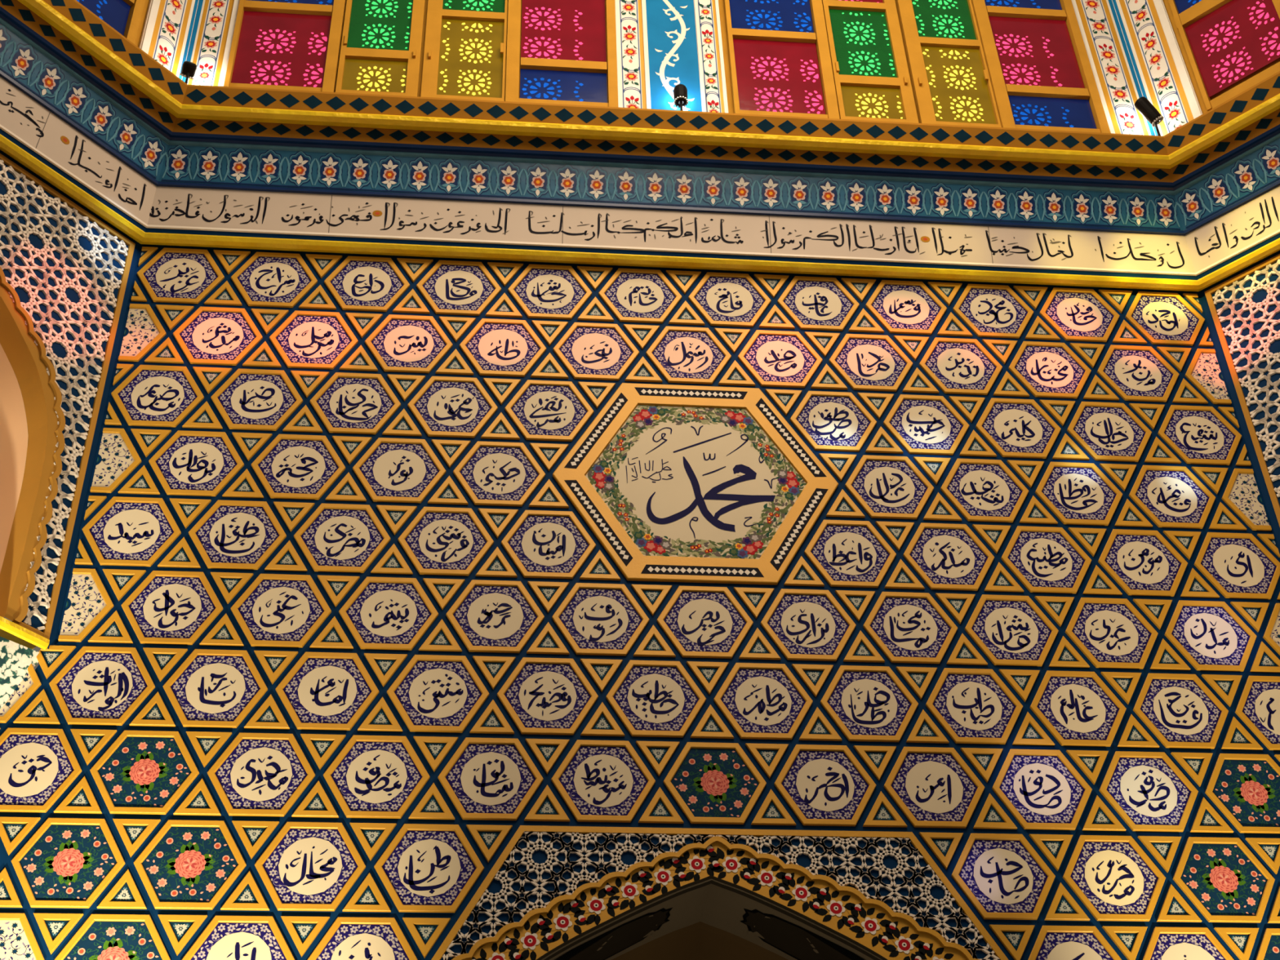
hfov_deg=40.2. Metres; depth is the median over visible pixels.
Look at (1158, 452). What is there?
panel
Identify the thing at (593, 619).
panel
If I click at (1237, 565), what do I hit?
panel
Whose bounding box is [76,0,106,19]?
light
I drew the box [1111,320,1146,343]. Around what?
panel
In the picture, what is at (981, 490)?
panel
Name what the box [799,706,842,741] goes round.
panel
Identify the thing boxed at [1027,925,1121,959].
panel
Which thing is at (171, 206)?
inscription band
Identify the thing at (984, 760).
panel
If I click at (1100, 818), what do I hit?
panel
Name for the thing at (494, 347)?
panel
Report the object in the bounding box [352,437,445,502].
panel
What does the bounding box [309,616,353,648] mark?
panel
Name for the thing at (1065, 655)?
panel
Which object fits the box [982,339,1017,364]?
panel
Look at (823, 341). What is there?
panel
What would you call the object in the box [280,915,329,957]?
panel
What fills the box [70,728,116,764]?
panel
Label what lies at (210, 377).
panel
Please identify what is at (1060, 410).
panel
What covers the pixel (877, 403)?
panel
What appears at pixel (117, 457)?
panel
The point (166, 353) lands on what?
panel
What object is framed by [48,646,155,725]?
panel
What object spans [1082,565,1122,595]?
panel
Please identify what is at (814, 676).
panel
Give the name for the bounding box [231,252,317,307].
panel
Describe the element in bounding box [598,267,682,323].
panel
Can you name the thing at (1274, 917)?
panel
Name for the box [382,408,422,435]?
panel
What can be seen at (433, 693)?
panel
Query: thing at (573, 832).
spandrel panel
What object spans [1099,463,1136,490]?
panel
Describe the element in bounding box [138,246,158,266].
panel
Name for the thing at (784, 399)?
panel
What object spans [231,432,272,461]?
panel
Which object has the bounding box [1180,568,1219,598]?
panel
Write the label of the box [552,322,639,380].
panel
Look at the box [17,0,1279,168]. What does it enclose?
trim
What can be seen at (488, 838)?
panel
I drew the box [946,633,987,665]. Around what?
panel
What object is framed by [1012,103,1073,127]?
window pane
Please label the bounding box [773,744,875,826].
panel
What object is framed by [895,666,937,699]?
panel
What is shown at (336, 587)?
panel
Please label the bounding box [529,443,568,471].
panel
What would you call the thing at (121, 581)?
panel
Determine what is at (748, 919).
arch
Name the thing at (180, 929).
panel
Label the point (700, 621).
panel
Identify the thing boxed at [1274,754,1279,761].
panel
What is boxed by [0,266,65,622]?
arch
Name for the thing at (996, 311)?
panel
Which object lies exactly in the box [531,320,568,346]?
panel
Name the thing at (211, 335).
panel
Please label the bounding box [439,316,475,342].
panel
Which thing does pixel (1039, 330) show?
panel
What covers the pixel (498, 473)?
panel
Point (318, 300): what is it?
panel
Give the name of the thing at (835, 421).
panel
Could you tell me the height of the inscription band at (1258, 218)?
0.268 m
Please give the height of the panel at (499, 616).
0.403 m
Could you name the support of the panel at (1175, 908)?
attached to the wall at (539, 856)
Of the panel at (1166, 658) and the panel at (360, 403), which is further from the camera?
the panel at (360, 403)
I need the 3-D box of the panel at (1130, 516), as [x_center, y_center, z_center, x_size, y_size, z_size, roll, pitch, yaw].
[2.530,0.167,9.031,0.200,0.173,0.014,2,-39,-5]
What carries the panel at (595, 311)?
attached to the wall at (539, 856)
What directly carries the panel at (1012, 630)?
attached to the wall at (539, 856)
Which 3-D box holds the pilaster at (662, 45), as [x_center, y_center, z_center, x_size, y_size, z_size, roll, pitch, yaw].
[0.176,-2.733,10.764,0.652,2.057,0.028,2,-39,-5]
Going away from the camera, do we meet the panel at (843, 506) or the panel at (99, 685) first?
the panel at (99, 685)
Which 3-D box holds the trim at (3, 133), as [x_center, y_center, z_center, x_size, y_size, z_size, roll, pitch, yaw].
[0.360,-2.011,8.855,10.760,0.025,2.424,2,-39,-5]
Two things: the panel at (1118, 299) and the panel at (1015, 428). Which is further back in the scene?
the panel at (1118, 299)
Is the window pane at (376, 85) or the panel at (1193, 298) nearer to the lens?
the panel at (1193, 298)
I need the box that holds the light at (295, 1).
[268,0,332,4]
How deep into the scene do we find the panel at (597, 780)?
7.78 m
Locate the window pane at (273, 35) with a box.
[250,29,327,87]
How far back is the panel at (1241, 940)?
7.58 m
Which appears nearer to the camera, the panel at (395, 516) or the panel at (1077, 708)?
the panel at (1077, 708)
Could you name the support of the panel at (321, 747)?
attached to the wall at (539, 856)
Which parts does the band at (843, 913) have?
moulding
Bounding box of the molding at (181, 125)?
[173,117,1173,182]
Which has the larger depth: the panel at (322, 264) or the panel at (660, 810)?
the panel at (322, 264)
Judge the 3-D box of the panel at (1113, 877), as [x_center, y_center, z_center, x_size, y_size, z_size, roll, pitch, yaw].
[2.090,1.751,7.709,0.465,0.403,0.014,2,-39,-5]
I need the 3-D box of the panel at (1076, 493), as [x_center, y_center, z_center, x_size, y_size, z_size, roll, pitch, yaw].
[2.278,0.069,9.081,0.465,0.403,0.014,2,-39,-5]
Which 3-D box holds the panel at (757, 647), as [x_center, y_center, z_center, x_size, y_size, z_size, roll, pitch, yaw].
[0.564,0.776,8.316,0.200,0.173,0.014,2,-39,-5]
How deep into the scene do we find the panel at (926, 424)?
9.28 m
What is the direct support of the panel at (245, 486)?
attached to the wall at (539, 856)
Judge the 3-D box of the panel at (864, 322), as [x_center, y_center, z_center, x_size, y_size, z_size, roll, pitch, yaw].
[1.250,-0.890,9.732,0.200,0.173,0.014,2,-39,-5]
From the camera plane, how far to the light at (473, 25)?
10.45 m
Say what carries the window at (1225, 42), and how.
in the wall at (1167, 6)
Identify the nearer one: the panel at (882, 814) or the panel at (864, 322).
the panel at (882, 814)
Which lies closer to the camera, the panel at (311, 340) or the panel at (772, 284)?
the panel at (311, 340)
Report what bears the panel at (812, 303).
attached to the wall at (539, 856)
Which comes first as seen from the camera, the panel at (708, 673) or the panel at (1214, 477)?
the panel at (708, 673)
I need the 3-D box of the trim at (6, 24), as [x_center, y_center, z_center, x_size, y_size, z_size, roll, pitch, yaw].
[0.356,-2.499,9.097,10.440,0.010,2.337,2,-39,-5]
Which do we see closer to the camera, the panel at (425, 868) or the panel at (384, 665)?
the panel at (425, 868)
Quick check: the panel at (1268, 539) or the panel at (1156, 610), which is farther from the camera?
the panel at (1268, 539)
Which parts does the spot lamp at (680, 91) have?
stem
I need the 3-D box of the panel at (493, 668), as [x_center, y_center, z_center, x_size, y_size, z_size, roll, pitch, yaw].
[-0.675,0.891,8.081,0.200,0.173,0.014,2,-39,-5]
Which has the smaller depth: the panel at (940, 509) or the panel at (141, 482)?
the panel at (141, 482)
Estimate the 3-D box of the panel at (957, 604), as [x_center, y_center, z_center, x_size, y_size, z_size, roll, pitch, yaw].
[1.553,0.629,8.548,0.200,0.173,0.014,2,-39,-5]
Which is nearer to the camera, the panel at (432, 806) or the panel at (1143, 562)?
the panel at (432, 806)
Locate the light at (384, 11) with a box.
[361,0,412,48]
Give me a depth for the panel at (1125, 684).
8.36 m
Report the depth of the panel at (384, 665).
8.06 m
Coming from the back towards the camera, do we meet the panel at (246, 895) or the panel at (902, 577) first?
the panel at (902, 577)
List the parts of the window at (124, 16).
pane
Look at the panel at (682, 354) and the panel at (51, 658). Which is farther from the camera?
the panel at (682, 354)
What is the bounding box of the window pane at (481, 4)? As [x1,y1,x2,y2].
[444,0,494,10]
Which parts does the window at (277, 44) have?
pane, pane, pane, pane, pane, pane, pane, pane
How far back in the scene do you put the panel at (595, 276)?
9.76 m
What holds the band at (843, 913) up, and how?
attached to the wall at (539, 856)
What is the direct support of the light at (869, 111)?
attached to the window at (1007, 64)
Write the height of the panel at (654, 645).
0.173 m
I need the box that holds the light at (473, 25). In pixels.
[439,22,493,95]
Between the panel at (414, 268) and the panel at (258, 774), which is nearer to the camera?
the panel at (258, 774)
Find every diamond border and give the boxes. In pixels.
[42,0,186,103]
[182,86,1168,155]
[1164,73,1279,155]
[1169,108,1279,182]
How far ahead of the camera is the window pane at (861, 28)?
10.89 m
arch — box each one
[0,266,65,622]
[549,884,873,959]
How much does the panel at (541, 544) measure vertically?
0.403 m
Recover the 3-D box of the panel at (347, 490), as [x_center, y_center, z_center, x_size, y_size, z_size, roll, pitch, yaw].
[-1.452,0.031,8.682,0.200,0.173,0.014,2,-39,-5]
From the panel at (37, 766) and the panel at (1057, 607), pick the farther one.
the panel at (1057, 607)
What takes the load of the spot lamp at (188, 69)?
on the trim at (76, 1)
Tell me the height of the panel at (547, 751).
0.173 m
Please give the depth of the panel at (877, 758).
7.98 m
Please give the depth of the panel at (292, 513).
8.55 m
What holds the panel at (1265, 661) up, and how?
attached to the wall at (539, 856)
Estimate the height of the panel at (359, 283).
0.403 m
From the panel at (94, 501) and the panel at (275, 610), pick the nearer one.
the panel at (275, 610)
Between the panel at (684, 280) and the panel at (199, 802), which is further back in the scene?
the panel at (684, 280)
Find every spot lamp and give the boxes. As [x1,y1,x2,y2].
[179,61,197,84]
[673,84,688,111]
[1134,96,1164,136]
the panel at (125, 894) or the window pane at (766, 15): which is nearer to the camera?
the panel at (125, 894)
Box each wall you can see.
[0,150,140,648]
[0,244,1279,959]
[134,0,150,47]
[334,0,919,123]
[1163,0,1279,113]
[1198,250,1279,548]
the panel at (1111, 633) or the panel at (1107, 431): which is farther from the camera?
the panel at (1107, 431)
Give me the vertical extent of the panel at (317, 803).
0.173 m
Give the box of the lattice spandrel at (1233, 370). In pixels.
[1204,253,1279,526]
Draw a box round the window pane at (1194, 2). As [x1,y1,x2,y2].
[1187,0,1201,7]
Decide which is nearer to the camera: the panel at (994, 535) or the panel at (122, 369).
the panel at (994, 535)
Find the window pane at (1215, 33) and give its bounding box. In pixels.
[1200,1,1279,88]
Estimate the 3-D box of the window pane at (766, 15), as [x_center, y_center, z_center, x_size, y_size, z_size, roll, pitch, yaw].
[0.855,-3.136,11.165,0.417,0.921,0.001,2,-39,-5]
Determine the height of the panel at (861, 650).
0.173 m
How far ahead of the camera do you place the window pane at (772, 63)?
10.54 m
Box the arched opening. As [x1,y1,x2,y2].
[612,921,787,959]
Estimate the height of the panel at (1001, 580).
0.173 m
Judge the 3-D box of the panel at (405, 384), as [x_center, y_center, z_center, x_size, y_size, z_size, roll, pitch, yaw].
[-1.222,-0.479,9.117,0.200,0.173,0.014,2,-39,-5]
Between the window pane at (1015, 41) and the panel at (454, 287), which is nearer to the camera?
the panel at (454, 287)
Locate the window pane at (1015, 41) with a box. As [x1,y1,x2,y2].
[995,34,1062,86]
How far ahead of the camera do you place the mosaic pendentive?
7.82 m
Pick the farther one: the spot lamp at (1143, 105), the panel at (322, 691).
the spot lamp at (1143, 105)
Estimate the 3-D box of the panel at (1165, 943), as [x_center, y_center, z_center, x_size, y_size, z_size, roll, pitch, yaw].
[2.351,2.098,7.461,0.465,0.403,0.014,2,-39,-5]
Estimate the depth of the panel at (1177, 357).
9.78 m
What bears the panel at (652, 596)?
attached to the wall at (539, 856)
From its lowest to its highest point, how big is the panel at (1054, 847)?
0.173 m
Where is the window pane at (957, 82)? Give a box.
[922,48,983,121]
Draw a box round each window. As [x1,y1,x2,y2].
[76,0,145,44]
[223,0,617,106]
[723,0,1111,133]
[1168,0,1279,111]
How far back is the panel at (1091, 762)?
8.07 m
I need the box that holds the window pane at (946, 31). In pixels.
[911,0,964,37]
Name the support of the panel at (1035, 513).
attached to the wall at (539, 856)
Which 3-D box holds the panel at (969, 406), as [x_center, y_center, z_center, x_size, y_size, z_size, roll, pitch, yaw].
[1.765,-0.377,9.380,0.200,0.173,0.014,2,-39,-5]
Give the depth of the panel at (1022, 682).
8.32 m
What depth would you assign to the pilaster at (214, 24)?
10.34 m
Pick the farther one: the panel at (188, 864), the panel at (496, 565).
the panel at (496, 565)
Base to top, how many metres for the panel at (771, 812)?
0.173 m
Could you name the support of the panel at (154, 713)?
attached to the wall at (539, 856)
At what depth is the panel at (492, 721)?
7.91 m
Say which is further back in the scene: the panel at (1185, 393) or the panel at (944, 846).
the panel at (1185, 393)
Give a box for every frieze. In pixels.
[0,22,168,181]
[158,143,1183,230]
[1174,137,1279,230]
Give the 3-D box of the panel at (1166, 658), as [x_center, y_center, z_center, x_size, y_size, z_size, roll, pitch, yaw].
[2.555,0.844,8.491,0.200,0.173,0.014,2,-39,-5]
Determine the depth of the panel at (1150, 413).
9.49 m
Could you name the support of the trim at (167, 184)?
attached to the wall at (539, 856)
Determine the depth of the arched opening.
7.83 m
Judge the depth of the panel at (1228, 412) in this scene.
9.53 m
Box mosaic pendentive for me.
[0,636,42,709]
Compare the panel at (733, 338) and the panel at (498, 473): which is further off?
the panel at (733, 338)
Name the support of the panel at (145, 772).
attached to the wall at (539, 856)
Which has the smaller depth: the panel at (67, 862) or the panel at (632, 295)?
the panel at (67, 862)
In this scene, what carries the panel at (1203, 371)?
attached to the wall at (539, 856)
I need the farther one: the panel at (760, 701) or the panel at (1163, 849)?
the panel at (760, 701)
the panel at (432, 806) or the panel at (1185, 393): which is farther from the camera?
the panel at (1185, 393)
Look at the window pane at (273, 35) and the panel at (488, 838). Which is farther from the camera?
the window pane at (273, 35)
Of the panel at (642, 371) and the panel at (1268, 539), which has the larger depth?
the panel at (642, 371)
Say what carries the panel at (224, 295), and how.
attached to the wall at (539, 856)
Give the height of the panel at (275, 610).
0.403 m
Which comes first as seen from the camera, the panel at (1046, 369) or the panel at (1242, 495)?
the panel at (1242, 495)
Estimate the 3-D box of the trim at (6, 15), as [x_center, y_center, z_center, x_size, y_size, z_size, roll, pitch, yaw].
[0.358,-2.524,9.087,10.385,0.015,2.329,2,-39,-5]
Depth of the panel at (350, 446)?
8.85 m
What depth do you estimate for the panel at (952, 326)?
9.75 m
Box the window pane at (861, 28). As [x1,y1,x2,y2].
[842,12,894,75]
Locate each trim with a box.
[0,6,1279,190]
[0,17,1279,194]
[0,70,1279,235]
[0,124,1279,275]
[0,128,1279,279]
[0,133,1279,291]
[0,616,49,649]
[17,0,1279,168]
[73,0,1279,137]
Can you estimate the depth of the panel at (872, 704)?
8.16 m
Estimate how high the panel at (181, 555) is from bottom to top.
0.173 m
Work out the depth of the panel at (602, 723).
7.95 m
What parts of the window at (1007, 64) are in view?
pane, pane, pane, pane, pane, pane, pane, pane, pane, pane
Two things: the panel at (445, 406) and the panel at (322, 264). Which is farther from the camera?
the panel at (322, 264)
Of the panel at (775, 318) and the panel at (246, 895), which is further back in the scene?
the panel at (775, 318)
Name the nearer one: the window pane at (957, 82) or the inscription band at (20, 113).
the inscription band at (20, 113)
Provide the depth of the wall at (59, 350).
8.90 m
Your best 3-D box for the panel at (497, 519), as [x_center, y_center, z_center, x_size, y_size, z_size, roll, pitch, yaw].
[-0.700,0.214,8.621,0.200,0.173,0.014,2,-39,-5]
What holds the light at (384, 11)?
attached to the window at (277, 44)
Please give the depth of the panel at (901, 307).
9.82 m
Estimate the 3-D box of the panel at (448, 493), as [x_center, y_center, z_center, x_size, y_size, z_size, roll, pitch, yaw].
[-0.954,0.048,8.725,0.200,0.173,0.014,2,-39,-5]
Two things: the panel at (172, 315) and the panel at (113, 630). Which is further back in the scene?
the panel at (172, 315)
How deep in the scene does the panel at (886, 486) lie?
8.99 m
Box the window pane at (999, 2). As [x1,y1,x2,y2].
[986,0,1040,8]
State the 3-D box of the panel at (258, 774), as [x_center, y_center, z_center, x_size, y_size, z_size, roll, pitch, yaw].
[-1.656,1.285,7.652,0.465,0.403,0.014,2,-39,-5]
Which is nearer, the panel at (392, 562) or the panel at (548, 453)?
the panel at (392, 562)
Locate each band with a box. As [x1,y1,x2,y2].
[0,76,156,224]
[147,186,1195,272]
[451,835,979,959]
[1184,185,1279,272]
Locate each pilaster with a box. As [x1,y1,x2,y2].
[138,0,198,79]
[182,0,239,86]
[614,0,728,112]
[1071,0,1155,135]
[1111,0,1203,136]
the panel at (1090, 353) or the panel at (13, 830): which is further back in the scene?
the panel at (1090, 353)
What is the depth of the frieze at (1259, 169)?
10.06 m
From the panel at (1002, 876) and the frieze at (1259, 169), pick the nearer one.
the panel at (1002, 876)
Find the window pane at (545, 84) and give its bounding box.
[521,77,583,101]
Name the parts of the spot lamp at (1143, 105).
stem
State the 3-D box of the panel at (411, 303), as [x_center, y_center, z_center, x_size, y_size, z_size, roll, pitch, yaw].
[-1.239,-0.975,9.514,0.200,0.173,0.014,2,-39,-5]
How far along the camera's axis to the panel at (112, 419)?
8.81 m
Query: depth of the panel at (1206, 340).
9.86 m
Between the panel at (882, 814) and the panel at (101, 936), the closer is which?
the panel at (101, 936)
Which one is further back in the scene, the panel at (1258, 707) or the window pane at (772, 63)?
the window pane at (772, 63)
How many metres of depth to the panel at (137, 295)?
9.35 m
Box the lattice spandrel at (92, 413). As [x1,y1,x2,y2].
[0,153,135,639]
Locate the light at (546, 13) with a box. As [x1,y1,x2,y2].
[522,7,583,59]
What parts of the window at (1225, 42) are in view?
pane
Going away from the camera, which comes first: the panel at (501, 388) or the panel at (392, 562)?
the panel at (392, 562)
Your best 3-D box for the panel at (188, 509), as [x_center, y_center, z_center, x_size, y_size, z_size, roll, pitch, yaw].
[-2.193,0.163,8.490,0.200,0.173,0.014,2,-39,-5]
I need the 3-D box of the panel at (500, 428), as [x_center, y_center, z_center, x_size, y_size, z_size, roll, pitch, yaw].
[-0.717,-0.282,9.017,0.200,0.173,0.014,2,-39,-5]
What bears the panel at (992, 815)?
attached to the wall at (539, 856)
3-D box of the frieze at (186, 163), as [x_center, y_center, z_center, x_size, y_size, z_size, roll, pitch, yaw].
[0.251,-1.664,9.967,5.859,0.225,0.095,2,-39,-5]
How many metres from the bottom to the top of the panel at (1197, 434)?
0.403 m
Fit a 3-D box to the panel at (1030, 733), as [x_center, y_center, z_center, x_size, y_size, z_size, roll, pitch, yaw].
[1.820,1.157,8.155,0.200,0.173,0.014,2,-39,-5]
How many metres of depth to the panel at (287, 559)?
8.36 m
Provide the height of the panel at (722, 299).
0.403 m
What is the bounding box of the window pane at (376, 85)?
[356,66,405,92]
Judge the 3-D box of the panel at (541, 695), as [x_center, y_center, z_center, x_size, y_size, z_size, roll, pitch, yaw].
[-0.423,0.990,8.031,0.465,0.403,0.014,2,-39,-5]
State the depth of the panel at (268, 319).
9.34 m
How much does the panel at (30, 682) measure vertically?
0.311 m
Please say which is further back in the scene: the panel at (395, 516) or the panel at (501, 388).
the panel at (501, 388)
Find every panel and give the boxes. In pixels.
[0,663,41,723]
[0,727,81,812]
[0,817,40,855]
[0,866,22,907]
[0,912,44,959]
[10,817,124,908]
[13,688,59,724]
[33,912,83,955]
[36,644,75,679]
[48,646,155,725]
[53,776,102,813]
[54,914,170,959]
[57,568,113,642]
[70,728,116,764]
[74,539,93,564]
[82,496,181,566]
[84,495,106,520]
[88,609,133,643]
[89,427,142,493]
[89,729,199,814]
[97,869,146,909]
[102,568,146,601]
[104,402,121,425]
[111,364,204,426]
[112,364,133,385]
[112,818,160,857]
[118,303,166,361]
[118,465,159,494]
[121,570,222,644]
[128,691,175,726]
[130,428,171,457]
[131,280,146,302]
[133,819,246,910]
[137,247,224,303]
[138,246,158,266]
[142,647,187,681]
[144,337,183,364]
[148,430,244,496]
[155,304,194,329]
[157,537,200,568]
[157,914,207,955]
[162,648,267,728]
[169,497,211,528]
[173,306,262,365]
[173,777,221,815]
[182,401,222,429]
[182,915,294,959]
[186,731,231,767]
[188,499,286,569]
[192,366,231,393]
[199,613,244,646]
[204,280,242,306]
[207,732,315,816]
[210,368,302,431]
[210,572,253,604]
[213,249,250,274]
[220,871,269,911]
[222,468,263,497]
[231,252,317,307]
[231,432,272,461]
[231,573,331,647]
[231,820,279,858]
[242,341,281,367]
[244,694,289,728]
[250,308,288,334]
[251,434,345,499]
[253,650,297,684]
[254,822,365,911]
[264,540,306,571]
[269,310,358,369]
[273,502,315,531]
[275,652,378,730]
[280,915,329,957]
[282,404,322,432]
[290,370,328,397]
[291,780,338,817]
[293,503,391,573]
[298,284,336,310]
[300,733,346,769]
[305,253,342,278]
[307,916,417,959]
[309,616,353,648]
[310,372,400,434]
[317,575,359,607]
[323,734,430,818]
[324,256,409,311]
[325,472,366,501]
[332,435,372,464]
[338,576,438,650]
[339,345,377,371]
[342,872,391,911]
[345,312,382,337]
[350,822,396,860]
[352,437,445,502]
[357,697,402,731]
[364,314,453,373]
[364,653,407,686]
[370,543,413,574]
[373,823,484,912]
[376,505,417,535]
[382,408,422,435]
[386,373,425,401]
[386,654,488,733]
[392,288,430,313]
[396,257,433,282]
[397,506,493,576]
[402,917,450,958]
[407,376,497,438]
[408,782,454,819]
[413,736,458,771]
[416,260,501,315]
[418,618,462,652]
[422,577,465,609]
[427,475,468,504]
[431,439,471,467]
[431,825,1008,959]
[435,348,473,374]
[437,737,543,820]
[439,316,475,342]
[445,579,544,653]
[453,440,545,506]
[459,318,546,377]
[466,824,512,862]
[469,699,514,733]
[472,656,515,689]
[475,546,517,577]
[478,508,518,538]
[480,412,519,439]
[483,377,520,404]
[485,293,522,317]
[487,262,523,286]
[497,657,598,735]
[501,510,595,578]
[504,379,594,441]
[507,264,591,319]
[524,738,569,774]
[524,784,569,822]
[526,622,569,654]
[527,581,568,613]
[528,479,568,508]
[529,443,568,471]
[530,352,568,378]
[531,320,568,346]
[551,582,649,655]
[551,739,655,822]
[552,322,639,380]
[577,266,613,289]
[577,296,613,321]
[577,382,615,408]
[579,549,620,580]
[580,658,622,692]
[580,702,624,736]
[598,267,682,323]
[605,660,706,737]
[622,324,659,349]
[624,355,662,382]
[631,584,672,615]
[633,624,675,657]
[635,741,679,776]
[638,786,684,823]
[645,325,731,384]
[656,586,753,658]
[662,742,766,824]
[666,270,701,293]
[668,300,704,325]
[686,661,728,694]
[688,271,771,327]
[690,704,733,738]
[713,662,813,739]
[714,328,750,353]
[718,360,755,386]
[733,586,774,618]
[737,329,822,387]
[738,627,781,659]
[745,742,788,778]
[751,788,795,825]
[753,274,788,297]
[759,304,795,328]
[760,588,856,661]
[764,389,802,415]
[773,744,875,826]
[777,275,859,331]
[783,555,824,586]
[789,391,876,452]
[791,663,833,697]
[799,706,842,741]
[804,331,839,357]
[804,520,896,587]
[810,364,848,389]
[818,453,857,480]
[820,665,918,742]
[826,488,865,517]
[828,333,912,391]
[835,590,875,621]
[840,278,875,302]
[843,631,884,662]
[844,454,933,519]
[848,308,884,333]
[853,745,896,780]
[857,392,893,418]
[862,591,957,663]
[862,791,906,827]
[865,280,946,334]
[865,426,902,453]
[875,521,914,550]
[883,394,968,455]
[883,746,984,828]
[884,559,924,589]
[893,335,928,360]
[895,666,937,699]
[902,367,938,393]
[902,522,994,591]
[906,709,949,743]
[913,456,951,484]
[919,337,1002,395]
[919,831,963,869]
[923,492,962,520]
[925,667,1022,744]
[927,281,962,306]
[935,593,975,623]
[937,312,973,336]
[940,458,1028,522]
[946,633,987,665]
[948,395,985,422]
[951,833,1055,919]
[952,284,1033,338]
[959,429,996,457]
[960,747,1003,782]
[964,594,1058,666]
[972,524,1010,553]
[973,793,1017,829]
[975,398,1061,458]
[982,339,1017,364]
[984,562,1023,592]
[988,924,1035,959]
[991,748,1092,830]
[993,371,1029,396]
[998,669,1039,702]
[1000,525,1091,593]
[1006,460,1044,488]
[1008,341,1091,398]
[1012,711,1054,745]
[1013,285,1047,309]
[1018,495,1057,524]
[1025,315,1060,340]
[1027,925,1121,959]
[1028,834,1072,871]
[1029,670,1126,746]
[1034,595,1074,626]
[1035,462,1122,525]
[1039,287,1119,342]
[1039,400,1075,426]
[1044,882,1089,920]
[1048,635,1089,667]
[1052,433,1089,460]
[1062,835,1165,921]
[1065,597,1158,669]
[1066,401,1151,462]
[1066,750,1108,784]
[1067,527,1106,556]
[1069,342,1104,368]
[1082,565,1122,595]
[1082,795,1126,831]
[1083,374,1119,399]
[1097,289,1132,313]
[1097,344,1178,402]
[1097,528,1187,596]
[1098,751,1198,831]
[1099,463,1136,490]
[1100,671,1141,704]
[1102,925,1147,959]
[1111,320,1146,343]
[1114,498,1152,527]
[1117,714,1159,747]
[1124,291,1204,346]
[1128,403,1164,429]
[1128,465,1215,528]
[1133,599,1172,630]
[1133,673,1228,748]
[1137,835,1181,872]
[1142,926,1234,959]
[1144,436,1181,463]
[1150,638,1191,670]
[1156,346,1191,371]
[1156,884,1201,922]
[1157,404,1241,465]
[1163,530,1200,559]
[1164,600,1257,671]
[1170,751,1213,786]
[1172,378,1208,404]
[1173,836,1275,922]
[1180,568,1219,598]
[1182,293,1202,313]
[1184,348,1231,404]
[1190,796,1233,832]
[1191,466,1228,494]
[1194,532,1279,599]
[1198,327,1213,346]
[1201,674,1242,706]
[1204,753,1279,833]
[1208,502,1246,530]
[1213,927,1258,959]
[1217,406,1239,428]
[1221,716,1262,750]
[1222,468,1271,531]
[1230,601,1269,631]
[1235,444,1251,466]
[1235,675,1279,750]
[1244,837,1279,874]
[1249,641,1279,672]
[1255,928,1279,959]
[1257,533,1279,557]
[1262,603,1279,655]
[1267,886,1279,923]
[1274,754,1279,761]
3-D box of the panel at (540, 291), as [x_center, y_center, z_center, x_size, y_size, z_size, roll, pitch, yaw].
[-0.496,-1.040,9.651,0.465,0.403,0.014,2,-39,-5]
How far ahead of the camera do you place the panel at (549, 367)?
9.28 m
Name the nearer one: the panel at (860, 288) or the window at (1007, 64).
the panel at (860, 288)
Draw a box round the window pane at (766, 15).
[745,0,811,32]
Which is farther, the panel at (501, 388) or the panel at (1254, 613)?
the panel at (501, 388)
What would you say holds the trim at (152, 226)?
attached to the wall at (539, 856)
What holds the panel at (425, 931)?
attached to the wall at (539, 856)
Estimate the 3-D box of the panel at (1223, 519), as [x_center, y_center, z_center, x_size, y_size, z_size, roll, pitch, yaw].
[3.028,0.184,9.075,0.200,0.173,0.014,2,-39,-5]
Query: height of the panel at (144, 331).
0.403 m
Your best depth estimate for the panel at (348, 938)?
7.21 m
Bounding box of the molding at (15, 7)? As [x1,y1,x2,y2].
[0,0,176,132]
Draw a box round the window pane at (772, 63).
[750,56,822,114]
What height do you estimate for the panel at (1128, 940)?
0.173 m
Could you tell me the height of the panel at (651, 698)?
0.403 m
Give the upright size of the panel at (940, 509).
0.173 m
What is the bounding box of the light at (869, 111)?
[854,93,902,118]
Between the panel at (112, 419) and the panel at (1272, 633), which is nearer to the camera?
the panel at (1272, 633)
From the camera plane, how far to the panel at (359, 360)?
9.20 m
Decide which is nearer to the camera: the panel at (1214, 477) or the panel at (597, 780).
the panel at (597, 780)
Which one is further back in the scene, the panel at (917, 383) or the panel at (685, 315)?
the panel at (685, 315)
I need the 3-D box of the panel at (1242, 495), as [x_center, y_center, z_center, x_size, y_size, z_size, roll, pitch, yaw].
[3.149,0.099,9.158,0.215,0.403,0.014,2,-39,-5]
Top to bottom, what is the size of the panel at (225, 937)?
0.403 m
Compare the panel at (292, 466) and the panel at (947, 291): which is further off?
the panel at (947, 291)
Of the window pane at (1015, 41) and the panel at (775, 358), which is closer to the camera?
the panel at (775, 358)
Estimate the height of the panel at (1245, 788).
0.403 m
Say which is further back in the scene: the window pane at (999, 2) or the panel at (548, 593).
the window pane at (999, 2)
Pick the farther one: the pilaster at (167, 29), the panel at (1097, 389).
the pilaster at (167, 29)
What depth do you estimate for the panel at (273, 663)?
8.01 m
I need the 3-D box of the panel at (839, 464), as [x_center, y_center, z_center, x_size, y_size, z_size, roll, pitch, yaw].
[1.031,-0.064,9.044,0.200,0.173,0.014,2,-39,-5]

